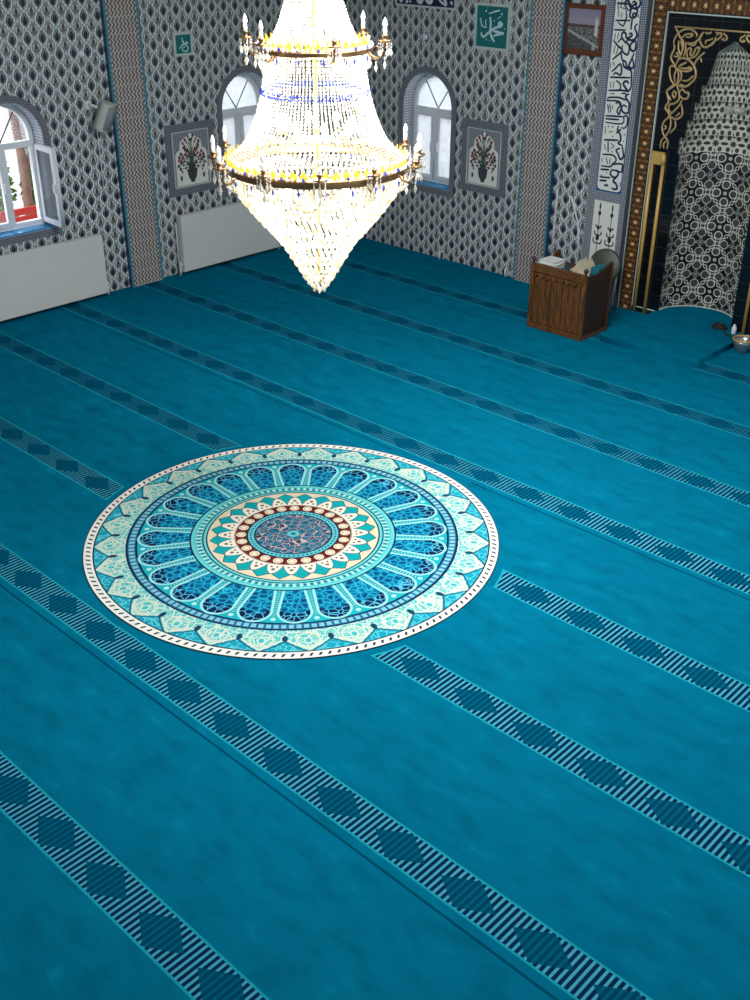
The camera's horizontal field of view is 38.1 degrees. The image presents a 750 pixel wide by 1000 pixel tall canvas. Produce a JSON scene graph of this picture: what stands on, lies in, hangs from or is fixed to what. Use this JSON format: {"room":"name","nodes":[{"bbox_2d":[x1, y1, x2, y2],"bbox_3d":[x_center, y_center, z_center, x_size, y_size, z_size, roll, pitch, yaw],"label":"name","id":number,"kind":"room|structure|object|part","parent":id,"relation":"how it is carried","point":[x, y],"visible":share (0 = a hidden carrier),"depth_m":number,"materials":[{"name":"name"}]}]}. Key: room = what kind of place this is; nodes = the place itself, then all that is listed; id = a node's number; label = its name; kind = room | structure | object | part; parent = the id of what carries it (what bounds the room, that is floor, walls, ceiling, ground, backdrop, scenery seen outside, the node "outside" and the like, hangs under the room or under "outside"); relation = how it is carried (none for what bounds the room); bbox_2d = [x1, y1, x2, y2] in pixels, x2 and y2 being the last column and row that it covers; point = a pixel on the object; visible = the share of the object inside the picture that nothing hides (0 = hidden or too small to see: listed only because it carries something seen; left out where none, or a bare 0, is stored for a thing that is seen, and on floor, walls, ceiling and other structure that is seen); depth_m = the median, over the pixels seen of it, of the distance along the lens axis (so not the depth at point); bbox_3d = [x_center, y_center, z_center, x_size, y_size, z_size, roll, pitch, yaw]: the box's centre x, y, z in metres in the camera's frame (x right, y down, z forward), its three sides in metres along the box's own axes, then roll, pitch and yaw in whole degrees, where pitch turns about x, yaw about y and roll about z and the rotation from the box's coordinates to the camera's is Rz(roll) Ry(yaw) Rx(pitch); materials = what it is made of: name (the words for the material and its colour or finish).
{"room":"mosque","nodes":[
{"label":"mosque","id":0,"kind":"room"},
{"bbox_2d":[0,0,337,291],"bbox_3d":[-5.130,-4.457,10.801,0.300,6.000,13.600,25,37,37],"label":"wall","id":1,"kind":"structure","parent":0,"point":[41,41],"depth_m":13.11,"materials":[{"name":"tile"}]},
{"bbox_2d":[0,95,65,246],"bbox_3d":[-4.089,-3.720,12.246,0.534,1.610,1.010,25,37,37],"label":"window","id":2,"kind":"structure","parent":1,"relation":"in","point":[50,221],"depth_m":12.50,"materials":[{"name":"plastic"}]},
{"bbox_3d":[-4.223,-3.550,12.407,0.030,0.120,0.024,25,37,37],"label":"handle","id":3,"kind":"part","parent":2,"relation":"part of","materials":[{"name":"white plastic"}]},
{"bbox_3d":[-4.241,-3.799,12.370,0.060,1.416,0.832,25,37,37],"label":"frame","id":4,"kind":"part","parent":2,"relation":"part of","materials":[{"name":"white plastic"}]},
{"bbox_3d":[-4.147,-3.126,12.635,0.190,0.018,0.836,25,37,37],"label":"sill","id":5,"kind":"part","parent":2,"relation":"part of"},
{"bbox_3d":[-3.780,-3.647,12.587,0.008,0.775,0.326,-24,37,-36],"label":"pane","id":6,"kind":"part","parent":2,"relation":"part of","materials":[{"name":"clear glass"}]},
{"bbox_3d":[-3.676,-3.564,12.438,0.026,0.100,0.031,25,37,37],"label":"handle","id":7,"kind":"part","parent":2,"relation":"part of","materials":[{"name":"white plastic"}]},
{"bbox_2d":[78,51,83,56],"bbox_3d":[-3.334,-5.072,12.341,0.030,0.072,0.072,25,37,37],"label":"wall sensor","id":8,"kind":"object","parent":1,"relation":"attached to","point":[81,53],"visible":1,"depth_m":12.33,"materials":[{"name":"white plastic"}]},
{"bbox_2d":[97,131,103,190],"bbox_3d":[-3.282,-4.053,12.979,0.012,0.700,0.019,25,37,37],"label":"cable","id":9,"kind":"object","parent":1,"relation":"attached to","point":[97,131],"visible":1,"depth_m":12.97,"materials":[{"name":"white plastic"}]},
{"bbox_2d":[85,100,117,131],"bbox_3d":[-3.179,-4.454,12.605,0.380,0.374,0.221,1,29,1],"label":"loudspeaker","id":10,"kind":"object","parent":1,"relation":"attached to","point":[106,111],"visible":1,"depth_m":12.56,"materials":[{"name":"white plastic"}]},
{"bbox_2d":[102,107,115,130],"bbox_3d":[-3.090,-4.435,12.598,0.140,0.289,0.228,11,31,19],"label":"grille","id":11,"kind":"object","parent":10,"relation":"attached to","point":[108,113],"depth_m":12.55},
{"bbox_2d":[99,0,163,286],"bbox_3d":[-2.936,-5.436,12.591,0.060,6.000,0.490,25,37,37],"label":"pilaster","id":12,"kind":"object","parent":1,"relation":"attached to","point":[120,19],"visible":1,"depth_m":13.14,"materials":[{"name":"tile"}]},
{"bbox_2d":[171,31,193,56],"bbox_3d":[-2.348,-5.569,13.249,0.030,0.270,0.290,25,37,37],"label":"calligraphy","id":13,"kind":"object","parent":1,"relation":"attached to","point":[182,42],"visible":1,"depth_m":13.24},
{"bbox_2d":[163,119,216,197],"bbox_3d":[-2.355,-4.383,13.914,0.018,0.880,0.770,25,37,37],"label":"tile panel","id":14,"kind":"object","parent":1,"relation":"attached to","point":[187,145],"visible":1,"depth_m":13.88,"materials":[{"name":"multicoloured tile"}]},
{"bbox_2d":[217,66,278,197],"bbox_3d":[-1.787,-4.963,14.514,0.298,1.610,1.010,25,37,37],"label":"window","id":15,"kind":"structure","parent":1,"relation":"in","point":[239,94],"depth_m":14.44,"materials":[{"name":"glass"}]},
{"bbox_3d":[-1.968,-4.715,14.535,0.006,0.775,0.266,25,37,37],"label":"pane","id":16,"kind":"part","parent":15,"relation":"part of","materials":[{"name":"clear glass"}]},
{"bbox_3d":[-1.853,-5.398,14.348,0.006,0.401,0.722,25,37,37],"label":"fanlight pane","id":17,"kind":"part","parent":15,"relation":"part of","materials":[{"name":"clear glass"}]},
{"bbox_3d":[-1.854,-5.001,14.566,0.060,1.416,0.832,25,37,37],"label":"frame","id":18,"kind":"part","parent":15,"relation":"part of","materials":[{"name":"white plastic"}]},
{"bbox_3d":[-1.694,-4.853,14.786,0.006,0.775,0.266,25,37,37],"label":"pane","id":19,"kind":"part","parent":15,"relation":"part of","materials":[{"name":"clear glass"}]},
{"bbox_2d":[0,232,749,999],"bbox_3d":[-0.723,0.377,8.422,12.800,0.120,13.300,25,37,37],"label":"floor","id":20,"kind":"structure","parent":0,"point":[540,790],"depth_m":6.79,"materials":[{"name":"teal carpet"}]},
{"bbox_2d":[0,234,109,320],"bbox_3d":[-4.024,-2.565,12.785,0.095,0.776,2.032,25,37,37],"label":"radiator","id":21,"kind":"object","parent":20,"relation":"on","point":[36,279],"visible":1,"depth_m":12.89,"materials":[{"name":"white metal"}]},
{"bbox_2d":[0,234,100,258],"bbox_3d":[-4.024,-2.897,12.604,0.090,0.019,1.938,25,37,37],"label":"grille","id":22,"kind":"object","parent":21,"relation":"attached to","point":[95,237],"depth_m":12.78,"materials":[{"name":"white metal"}]},
{"bbox_2d":[176,198,278,275],"bbox_3d":[-1.961,-3.604,14.684,0.095,0.776,1.752,25,37,37],"label":"radiator","id":23,"kind":"object","parent":20,"relation":"on","point":[206,237],"visible":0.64,"depth_m":14.51,"materials":[{"name":"white metal"}]},
{"bbox_2d":[175,223,180,275],"bbox_3d":[-2.566,-3.261,14.136,0.015,0.700,0.015,11,31,18],"label":"pipe","id":24,"kind":"object","parent":23,"relation":"attached to","point":[175,223],"visible":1,"depth_m":14.13,"materials":[{"name":"white plastic"}]},
{"bbox_2d":[177,201,242,217],"bbox_3d":[-1.961,-3.936,14.502,0.090,0.019,1.658,25,37,37],"label":"grille","id":25,"kind":"object","parent":23,"relation":"attached to","point":[237,205],"depth_m":14.31,"materials":[{"name":"white metal"}]},
{"bbox_2d":[82,444,498,659],"bbox_3d":[-0.639,0.266,8.494,3.212,0.006,3.212,25,37,37],"label":"medallion","id":26,"kind":"object","parent":20,"relation":"on","point":[280,551],"visible":1,"depth_m":8.27,"materials":[{"name":"blue carpet"}]},
{"bbox_2d":[527,249,613,340],"bbox_3d":[2.227,-2.369,12.428,0.753,0.835,0.543,25,37,37],"label":"wooden lectern","id":27,"kind":"object","parent":20,"relation":"on","point":[565,303],"visible":0.99,"depth_m":12.26,"materials":[{"name":"brown wood"}]},
{"bbox_3d":[1.804,-2.367,12.502,0.045,0.755,0.045,25,37,37],"label":"post","id":28,"kind":"part","parent":27,"relation":"part of","materials":[{"name":"brown wood"}]},
{"bbox_2d":[538,261,564,268],"bbox_3d":[2.013,-2.681,12.375,0.240,0.070,0.220,21,35,32],"label":"book","id":29,"kind":"object","parent":27,"relation":"on","point":[562,265],"visible":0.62,"depth_m":12.30,"materials":[{"name":"white paper"}]},
{"bbox_2d":[540,256,564,265],"bbox_3d":[2.020,-2.723,12.343,0.200,0.035,0.210,-24,37,-37],"label":"book","id":30,"kind":"object","parent":29,"relation":"on","point":[551,260],"visible":1,"depth_m":12.32,"materials":[{"name":"white paper"}]},
{"bbox_3d":[2.056,-1.943,12.462,0.725,0.055,0.042,25,37,37],"label":"rail","id":31,"kind":"part","parent":27,"relation":"part of","materials":[{"name":"brown wood"}]},
{"bbox_3d":[1.982,-2.483,12.662,0.025,0.805,0.505,25,37,37],"label":"panel","id":32,"kind":"part","parent":27,"relation":"part of","materials":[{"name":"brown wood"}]},
{"bbox_3d":[2.059,-2.259,12.289,0.705,0.715,0.038,25,37,37],"label":"panel","id":33,"kind":"part","parent":27,"relation":"part of","materials":[{"name":"brown wood"}]},
{"bbox_3d":[2.059,-2.540,12.132,0.725,0.090,0.042,25,37,37],"label":"rail","id":34,"kind":"part","parent":27,"relation":"part of","materials":[{"name":"brown wood"}]},
{"bbox_2d":[565,261,592,275],"bbox_3d":[2.241,-2.597,12.318,0.685,0.020,0.485,25,37,37],"label":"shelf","id":35,"kind":"object","parent":27,"relation":"attached to","point":[569,265],"depth_m":12.48,"materials":[{"name":"brown wood"}]},
{"bbox_2d":[572,266,589,275],"bbox_3d":[2.282,-2.543,12.094,0.166,0.104,0.216,-15,32,-25],"label":"book","id":36,"kind":"object","parent":27,"relation":"on","point":[580,269],"visible":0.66,"depth_m":12.06,"materials":[{"name":"white paper"}]},
{"bbox_2d":[570,257,594,274],"bbox_3d":[2.376,-2.663,12.290,0.276,0.124,0.226,19,34,30],"label":"book","id":37,"kind":"object","parent":27,"relation":"on","point":[584,262],"visible":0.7,"depth_m":12.24,"materials":[{"name":"beige paper"}]},
{"bbox_3d":[2.310,-2.131,12.081,0.045,0.755,0.045,25,37,37],"label":"post","id":38,"kind":"part","parent":27,"relation":"part of","materials":[{"name":"brown wood"}]},
{"bbox_3d":[2.497,-2.243,12.233,0.025,0.805,0.505,25,37,37],"label":"panel","id":39,"kind":"part","parent":27,"relation":"part of","materials":[{"name":"brown wood"}]},
{"bbox_3d":[2.512,-2.235,12.230,0.010,0.795,0.495,25,37,37],"label":"moulding","id":40,"kind":"part","parent":27,"relation":"part of","materials":[{"name":"brown wood"}]},
{"bbox_2d":[590,264,606,274],"bbox_3d":[2.513,-2.584,12.183,0.100,0.090,0.200,25,37,37],"label":"cushion","id":41,"kind":"object","parent":27,"relation":"on","point":[598,268],"visible":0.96,"depth_m":12.13,"materials":[{"name":"teal fabric"}]},
{"bbox_2d":[590,248,620,315],"bbox_3d":[2.751,-2.623,12.971,0.385,0.765,0.266,25,37,37],"label":"folding stool","id":42,"kind":"object","parent":20,"relation":"on","point":[604,256],"visible":0.6,"depth_m":12.81,"materials":[{"name":"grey plastic"}]},
{"bbox_3d":[2.719,-2.777,12.845,0.394,0.375,0.150,18,33,28],"label":"seat","id":43,"kind":"part","parent":42,"relation":"part of","materials":[{"name":"grey plastic"}]},
{"bbox_3d":[2.835,-2.501,12.895,0.036,0.624,0.152,25,37,37],"label":"leg","id":44,"kind":"part","parent":42,"relation":"part of","materials":[{"name":"grey metal"}]},
{"bbox_3d":[2.873,-2.533,12.993,0.022,0.584,0.132,25,37,37],"label":"leg","id":45,"kind":"part","parent":42,"relation":"part of","materials":[{"name":"grey metal"}]},
{"bbox_2d":[600,307,746,368],"bbox_3d":[3.543,-1.918,12.415,1.180,0.070,1.673,25,37,37],"label":"carpeted step","id":46,"kind":"structure","parent":20,"relation":"on","point":[685,336],"depth_m":12.22,"materials":[{"name":"teal carpet"}]},
{"bbox_2d":[711,322,732,336],"bbox_3d":[3.986,-1.945,12.339,0.152,0.055,0.394,-10,31,-18],"label":"coiled cord","id":47,"kind":"object","parent":46,"relation":"on","point":[717,325],"visible":1,"depth_m":12.38,"materials":[{"name":"brown plastic"}]},
{"bbox_2d":[731,324,736,334],"bbox_3d":[4.055,-1.930,12.252,0.054,0.112,0.054,25,37,37],"label":"bottle","id":48,"kind":"object","parent":46,"relation":"on","point":[734,328],"visible":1,"depth_m":12.24,"materials":[{"name":"plastic"}]},
{"bbox_2d":[733,335,749,353],"bbox_3d":[4.046,-1.705,11.944,0.234,0.158,0.234,25,37,37],"label":"metal bowl","id":49,"kind":"object","parent":20,"relation":"on","point":[741,343],"visible":1,"depth_m":11.90,"materials":[{"name":"metal"}]},
{"bbox_2d":[336,0,735,276],"bbox_3d":[3.982,-4.664,11.258,12.800,6.000,0.300,25,37,37],"label":"wall","id":50,"kind":"structure","parent":0,"point":[474,229],"depth_m":13.90,"materials":[{"name":"tile"}]},
{"bbox_2d":[395,0,457,9],"bbox_3d":[0.642,-6.490,13.629,1.020,0.560,0.030,25,37,37],"label":"calligraphy","id":51,"kind":"object","parent":50,"relation":"attached to","point":[434,4],"visible":1,"depth_m":13.68,"materials":[{"name":"blue tile"}]},
{"bbox_2d":[398,66,456,197],"bbox_3d":[0.783,-4.969,14.549,1.010,1.610,0.298,25,37,37],"label":"window","id":52,"kind":"structure","parent":50,"relation":"in","point":[427,105],"depth_m":14.60,"materials":[{"name":"glass"}]},
{"bbox_3d":[0.680,-4.858,14.816,0.266,0.775,0.006,25,37,37],"label":"pane","id":53,"kind":"part","parent":52,"relation":"part of","materials":[{"name":"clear glass"}]},
{"bbox_3d":[0.751,-4.334,14.865,0.836,0.018,0.190,25,37,37],"label":"sill","id":54,"kind":"part","parent":52,"relation":"part of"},
{"bbox_3d":[0.847,-5.008,14.604,0.832,1.416,0.060,25,37,37],"label":"frame","id":55,"kind":"part","parent":52,"relation":"part of","materials":[{"name":"white plastic"}]},
{"bbox_3d":[0.851,-5.405,14.386,0.722,0.401,0.006,25,37,37],"label":"fanlight pane","id":56,"kind":"part","parent":52,"relation":"part of","materials":[{"name":"clear glass"}]},
{"bbox_3d":[0.967,-4.724,14.578,0.266,0.775,0.006,25,37,37],"label":"pane","id":57,"kind":"part","parent":52,"relation":"part of","materials":[{"name":"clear glass"}]},
{"bbox_2d":[460,118,508,197],"bbox_3d":[1.398,-4.401,13.961,0.740,0.900,0.018,25,37,37],"label":"tile panel","id":58,"kind":"object","parent":50,"relation":"attached to","point":[484,148],"visible":1,"depth_m":13.95,"materials":[{"name":"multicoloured tile"}]},
{"bbox_2d":[473,2,511,51],"bbox_3d":[1.426,-5.748,13.184,0.535,0.520,0.030,25,37,37],"label":"calligraphy","id":59,"kind":"object","parent":50,"relation":"attached to","point":[492,26],"visible":1,"depth_m":13.18},
{"bbox_2d":[512,0,568,283],"bbox_3d":[2.014,-5.458,12.675,0.480,6.000,0.065,25,37,37],"label":"pilaster","id":60,"kind":"object","parent":50,"relation":"attached to","point":[545,58],"visible":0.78,"depth_m":13.19,"materials":[{"name":"tile"}]},
{"bbox_2d":[551,189,557,252],"bbox_3d":[2.243,-3.479,13.542,0.024,0.800,0.016,25,37,37],"label":"cable","id":61,"kind":"object","parent":50,"relation":"attached to","point":[557,189],"visible":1,"depth_m":13.54,"materials":[{"name":"white plastic"}]},
{"bbox_2d":[570,195,578,262],"bbox_3d":[2.459,-3.335,13.383,0.206,0.804,0.020,25,37,37],"label":"cable","id":62,"kind":"object","parent":50,"relation":"attached to","point":[571,195],"visible":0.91,"depth_m":13.34,"materials":[{"name":"white plastic"}]},
{"bbox_2d":[563,2,606,56],"bbox_3d":[2.380,-5.357,12.357,0.540,0.535,0.035,25,37,37],"label":"framed picture","id":63,"kind":"object","parent":50,"relation":"attached to","point":[584,23],"visible":1,"depth_m":12.35},
{"bbox_2d":[566,8,600,50],"bbox_3d":[2.386,-5.365,12.360,0.440,0.425,0.018,25,37,37],"label":"print","id":64,"kind":"object","parent":63,"relation":"attached to","point":[583,25],"depth_m":12.36},
{"bbox_2d":[581,0,648,304],"bbox_3d":[2.773,-4.199,12.575,0.558,3.900,0.022,25,37,37],"label":"tile panel","id":65,"kind":"object","parent":50,"relation":"attached to","point":[625,20],"visible":0.9,"depth_m":12.50,"materials":[{"name":"white tile"}]},
{"bbox_3d":[2.770,-3.094,13.187,0.350,1.055,0.016,25,37,37],"label":"panel","id":66,"kind":"part","parent":65,"relation":"part of","materials":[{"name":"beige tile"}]},
{"bbox_2d":[616,0,749,335],"bbox_3d":[3.881,-3.692,11.979,2.106,3.600,0.580,25,37,37],"label":"mihrab","id":67,"kind":"object","parent":50,"relation":"attached to","point":[685,241],"visible":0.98,"depth_m":12.22,"materials":[{"name":"black tile"}]},
{"bbox_3d":[3.857,-4.609,11.437,0.630,0.470,0.315,25,37,37],"label":"recess crown","id":68,"kind":"part","parent":67,"relation":"part of","materials":[{"name":"tile"}]},
{"bbox_3d":[-0.489,-5.095,5.644,12.800,0.150,13.900,25,37,37],"label":"ceiling","id":69,"kind":"structure","parent":0,"visible":0},
{"bbox_2d":[207,0,425,293],"bbox_3d":[-0.402,-3.390,7.067,1.553,4.211,1.588,25,37,37],"label":"chandelier","id":70,"kind":"object","parent":69,"relation":"hanging from","point":[393,174],"visible":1,"depth_m":7.33,"materials":[{"name":"clear glass"}]},
{"bbox_3d":[-1.125,-2.493,7.505,0.033,0.068,0.033,25,37,37],"label":"bulb","id":71,"kind":"part","parent":70,"relation":"part of","materials":[{"name":"white glass"}]},
{"bbox_3d":[-1.082,-2.334,7.597,0.108,0.110,0.022,-1,29,-3],"label":"candle arm","id":72,"kind":"part","parent":70,"relation":"part of","materials":[{"name":"gold metal"}]},
{"bbox_3d":[-1.037,-2.312,7.178,0.033,0.068,0.033,25,37,37],"label":"bulb","id":73,"kind":"part","parent":70,"relation":"part of","materials":[{"name":"white glass"}]},
{"bbox_3d":[-1.090,-2.679,7.841,0.033,0.068,0.033,25,37,37],"label":"bulb","id":74,"kind":"part","parent":70,"relation":"part of","materials":[{"name":"white glass"}]},
{"bbox_3d":[-0.985,-2.167,7.298,0.147,0.110,0.022,-18,34,-30],"label":"candle arm","id":75,"kind":"part","parent":70,"relation":"part of","materials":[{"name":"gold metal"}]},
{"bbox_3d":[-0.873,-3.225,7.272,0.034,0.068,0.034,25,37,37],"label":"bulb","id":76,"kind":"part","parent":70,"relation":"part of","materials":[{"name":"white glass"}]},
{"bbox_3d":[-0.817,-3.063,7.347,0.138,0.110,0.022,6,29,10],"label":"candle arm","id":77,"kind":"part","parent":70,"relation":"part of","materials":[{"name":"gold metal"}]},
{"bbox_3d":[-0.725,-3.004,6.872,0.034,0.068,0.034,25,37,37],"label":"bulb","id":78,"kind":"part","parent":70,"relation":"part of","materials":[{"name":"white glass"}]},
{"bbox_3d":[-0.723,-2.203,6.984,0.033,0.068,0.033,25,37,37],"label":"bulb","id":79,"kind":"part","parent":70,"relation":"part of","materials":[{"name":"white glass"}]},
{"bbox_2d":[261,163,264,170],"bbox_3d":[-0.723,-2.151,7.012,0.025,0.050,0.025,25,37,37],"label":"candle","id":80,"kind":"object","parent":70,"relation":"on","point":[262,164],"depth_m":7.00,"materials":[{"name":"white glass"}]},
{"bbox_3d":[-0.705,-2.061,7.108,0.022,0.110,0.108,14,32,23],"label":"candle arm","id":81,"kind":"part","parent":70,"relation":"part of","materials":[{"name":"gold metal"}]},
{"bbox_3d":[-0.686,-2.868,6.997,0.022,0.110,0.138,23,36,35],"label":"candle arm","id":82,"kind":"part","parent":70,"relation":"part of","materials":[{"name":"gold metal"}]},
{"bbox_3d":[-0.658,-2.565,7.446,0.052,0.105,0.052,25,37,37],"label":"bulb","id":83,"kind":"part","parent":70,"relation":"part of","materials":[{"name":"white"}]},
{"bbox_3d":[-0.631,-2.660,7.619,0.052,0.105,0.052,25,37,37],"label":"bulb","id":84,"kind":"part","parent":70,"relation":"part of","materials":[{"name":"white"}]},
{"bbox_3d":[-0.537,-2.488,7.308,0.052,0.105,0.052,25,37,37],"label":"bulb","id":85,"kind":"part","parent":70,"relation":"part of","materials":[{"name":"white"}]},
{"bbox_3d":[-0.519,-3.139,7.245,0.052,0.105,0.052,25,37,37],"label":"bulb","id":86,"kind":"part","parent":70,"relation":"part of","materials":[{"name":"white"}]},
{"bbox_3d":[-0.438,-3.066,7.114,0.052,0.105,0.052,25,37,37],"label":"bulb","id":87,"kind":"part","parent":70,"relation":"part of","materials":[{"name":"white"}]},
{"bbox_3d":[-0.473,-2.718,7.725,0.052,0.105,0.052,25,37,37],"label":"bulb","id":88,"kind":"part","parent":70,"relation":"part of","materials":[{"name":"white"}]},
{"bbox_3d":[-0.404,-3.066,7.246,0.747,0.064,0.747,25,37,37],"label":"crown","id":89,"kind":"part","parent":70,"relation":"part of","materials":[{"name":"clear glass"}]},
{"bbox_2d":[268,0,362,51],"bbox_3d":[-0.402,-3.498,7.006,0.676,1.062,0.677,25,37,37],"label":"curtain","id":90,"kind":"object","parent":70,"relation":"hanging from","point":[319,41],"depth_m":7.12,"materials":[{"name":"clear glass"}]},
{"bbox_3d":[-0.407,-2.410,7.609,1.287,0.064,1.287,25,37,37],"label":"crown","id":91,"kind":"part","parent":70,"relation":"part of","materials":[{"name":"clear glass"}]},
{"bbox_2d":[227,56,405,177],"bbox_3d":[-0.406,-2.682,7.458,1.261,0.667,1.260,25,37,37],"label":"curtain","id":92,"kind":"object","parent":70,"relation":"hanging from","point":[250,148],"depth_m":7.27,"materials":[{"name":"clear glass"}]},
{"bbox_2d":[228,152,405,293],"bbox_3d":[-0.410,-1.938,7.870,1.271,0.892,1.266,25,37,37],"label":"basket","id":93,"kind":"object","parent":70,"relation":"on","point":[368,216],"depth_m":7.55,"materials":[{"name":"glass"}]},
{"bbox_3d":[-0.405,-2.892,7.342,0.486,2.750,0.486,11,31,18],"label":"stem","id":94,"kind":"part","parent":70,"relation":"part of","materials":[{"name":"glass"}]},
{"bbox_2d":[317,167,320,174],"bbox_3d":[-0.355,-2.096,6.916,0.025,0.050,0.025,25,37,37],"label":"candle","id":95,"kind":"object","parent":70,"relation":"on","point":[318,168],"depth_m":6.91,"materials":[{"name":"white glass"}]},
{"bbox_3d":[-0.354,-2.147,6.887,0.033,0.068,0.033,25,37,37],"label":"bulb","id":96,"kind":"part","parent":70,"relation":"part of","materials":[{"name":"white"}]},
{"bbox_3d":[-0.370,-3.177,7.316,0.052,0.105,0.052,25,37,37],"label":"bulb","id":97,"kind":"part","parent":70,"relation":"part of","materials":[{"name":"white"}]},
{"bbox_3d":[-0.340,-2.475,7.285,0.052,0.105,0.052,25,37,37],"label":"bulb","id":98,"kind":"part","parent":70,"relation":"part of","materials":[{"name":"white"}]},
{"bbox_3d":[-0.289,-3.104,7.185,0.052,0.105,0.052,25,37,37],"label":"bulb","id":99,"kind":"part","parent":70,"relation":"part of","materials":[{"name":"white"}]},
{"bbox_3d":[-0.274,-2.824,6.921,0.022,0.110,0.138,-9,30,-16],"label":"candle arm","id":100,"kind":"part","parent":70,"relation":"part of","materials":[{"name":"gold metal"}]},
{"bbox_3d":[-0.256,-2.954,6.786,0.034,0.068,0.034,25,37,37],"label":"bulb","id":101,"kind":"part","parent":70,"relation":"part of","materials":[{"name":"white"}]},
{"bbox_3d":[-0.276,-2.705,7.702,0.052,0.105,0.052,25,37,37],"label":"bulb","id":102,"kind":"part","parent":70,"relation":"part of","materials":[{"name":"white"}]},
{"bbox_3d":[-0.182,-2.532,7.392,0.052,0.105,0.052,25,37,37],"label":"bulb","id":103,"kind":"part","parent":70,"relation":"part of","materials":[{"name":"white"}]},
{"bbox_3d":[-0.155,-2.628,7.564,0.052,0.105,0.052,25,37,37],"label":"bulb","id":104,"kind":"part","parent":70,"relation":"part of","materials":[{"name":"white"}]},
{"bbox_3d":[-0.082,-3.347,7.498,0.034,0.068,0.034,25,37,37],"label":"bulb","id":105,"kind":"part","parent":70,"relation":"part of","materials":[{"name":"white glass"}]},
{"bbox_3d":[-0.030,-2.081,7.150,0.022,0.110,0.108,-18,34,-30],"label":"candle arm","id":106,"kind":"part","parent":70,"relation":"part of","materials":[{"name":"gold metal"}]},
{"bbox_2d":[372,162,375,169],"bbox_3d":[-0.005,-2.172,7.057,0.025,0.050,0.025,25,37,37],"label":"candle","id":107,"kind":"object","parent":70,"relation":"on","point":[373,163],"depth_m":7.05,"materials":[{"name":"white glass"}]},
{"bbox_3d":[-0.005,-2.224,7.029,0.033,0.068,0.033,25,37,37],"label":"bulb","id":108,"kind":"part","parent":70,"relation":"part of","materials":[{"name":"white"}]},
{"bbox_3d":[0.008,-2.975,7.196,0.138,0.110,0.022,6,29,10],"label":"candle arm","id":109,"kind":"part","parent":70,"relation":"part of","materials":[{"name":"gold metal"}]},
{"bbox_3d":[0.066,-3.125,7.099,0.034,0.068,0.034,25,37,37],"label":"bulb","id":110,"kind":"part","parent":70,"relation":"part of","materials":[{"name":"white glass"}]},
{"bbox_3d":[0.223,-2.718,7.923,0.033,0.068,0.033,25,37,37],"label":"bulb","id":111,"kind":"part","parent":70,"relation":"part of","materials":[{"name":"white glass"}]},
{"bbox_3d":[0.218,-2.204,7.374,0.147,0.110,0.022,13,31,22],"label":"candle arm","id":112,"kind":"part","parent":70,"relation":"part of","materials":[{"name":"gold metal"}]},
{"bbox_3d":[0.276,-2.350,7.260,0.033,0.068,0.033,25,37,37],"label":"bulb","id":113,"kind":"part","parent":70,"relation":"part of","materials":[{"name":"white glass"}]},
{"bbox_3d":[0.311,-2.536,7.596,0.033,0.068,0.033,25,37,37],"label":"bulb","id":114,"kind":"part","parent":70,"relation":"part of","materials":[{"name":"white glass"}]},
{"label":"outside","id":115,"kind":"structure","parent":0,"visible":0},
{"bbox_2d":[0,112,17,208],"bbox_3d":[-3.163,-3.032,14.957,26.500,0.100,22.000,25,37,37],"label":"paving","id":116,"kind":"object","parent":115,"point":[2,122],"visible":0.02,"depth_m":22.12,"materials":[{"name":"white"}]},
{"bbox_2d":[0,161,18,220],"bbox_3d":[-5.339,-4.194,15.340,0.528,1.546,0.617,25,37,37],"label":"shrub","id":117,"kind":"object","parent":116,"relation":"on","point":[14,196],"visible":0.16,"depth_m":15.27,"materials":[{"name":"green plant"}]},
{"bbox_2d":[0,205,37,223],"bbox_3d":[-4.649,-3.567,14.940,0.450,0.840,1.100,25,37,37],"label":"bench","id":118,"kind":"object","parent":116,"relation":"on","point":[31,209],"visible":0.04,"depth_m":14.87,"materials":[{"name":"red paint"}]},
{"bbox_2d":[8,110,34,214],"bbox_3d":[-4.938,-5.155,14.627,1.838,3.922,1.822,25,37,37],"label":"curtain","id":119,"kind":"object","parent":116,"relation":"on","point":[24,163],"visible":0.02,"depth_m":15.01,"materials":[{"name":"fabric"}]},
{"bbox_2d":[18,147,36,212],"bbox_3d":[-4.908,-4.422,15.737,0.470,1.566,0.507,25,37,37],"label":"shrub","id":120,"kind":"object","parent":116,"relation":"on","point":[20,183],"visible":0.07,"depth_m":15.58,"materials":[{"name":"green plant"}]},
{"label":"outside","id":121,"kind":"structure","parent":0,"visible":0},
{"bbox_2d":[2,107,748,216],"bbox_3d":[0.912,-5.394,15.338,9.650,3.700,8.250,25,37,37],"label":"wall","id":122,"kind":"structure","parent":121,"point":[13,155],"depth_m":15.87,"materials":[{"name":"paint"}]}
]}

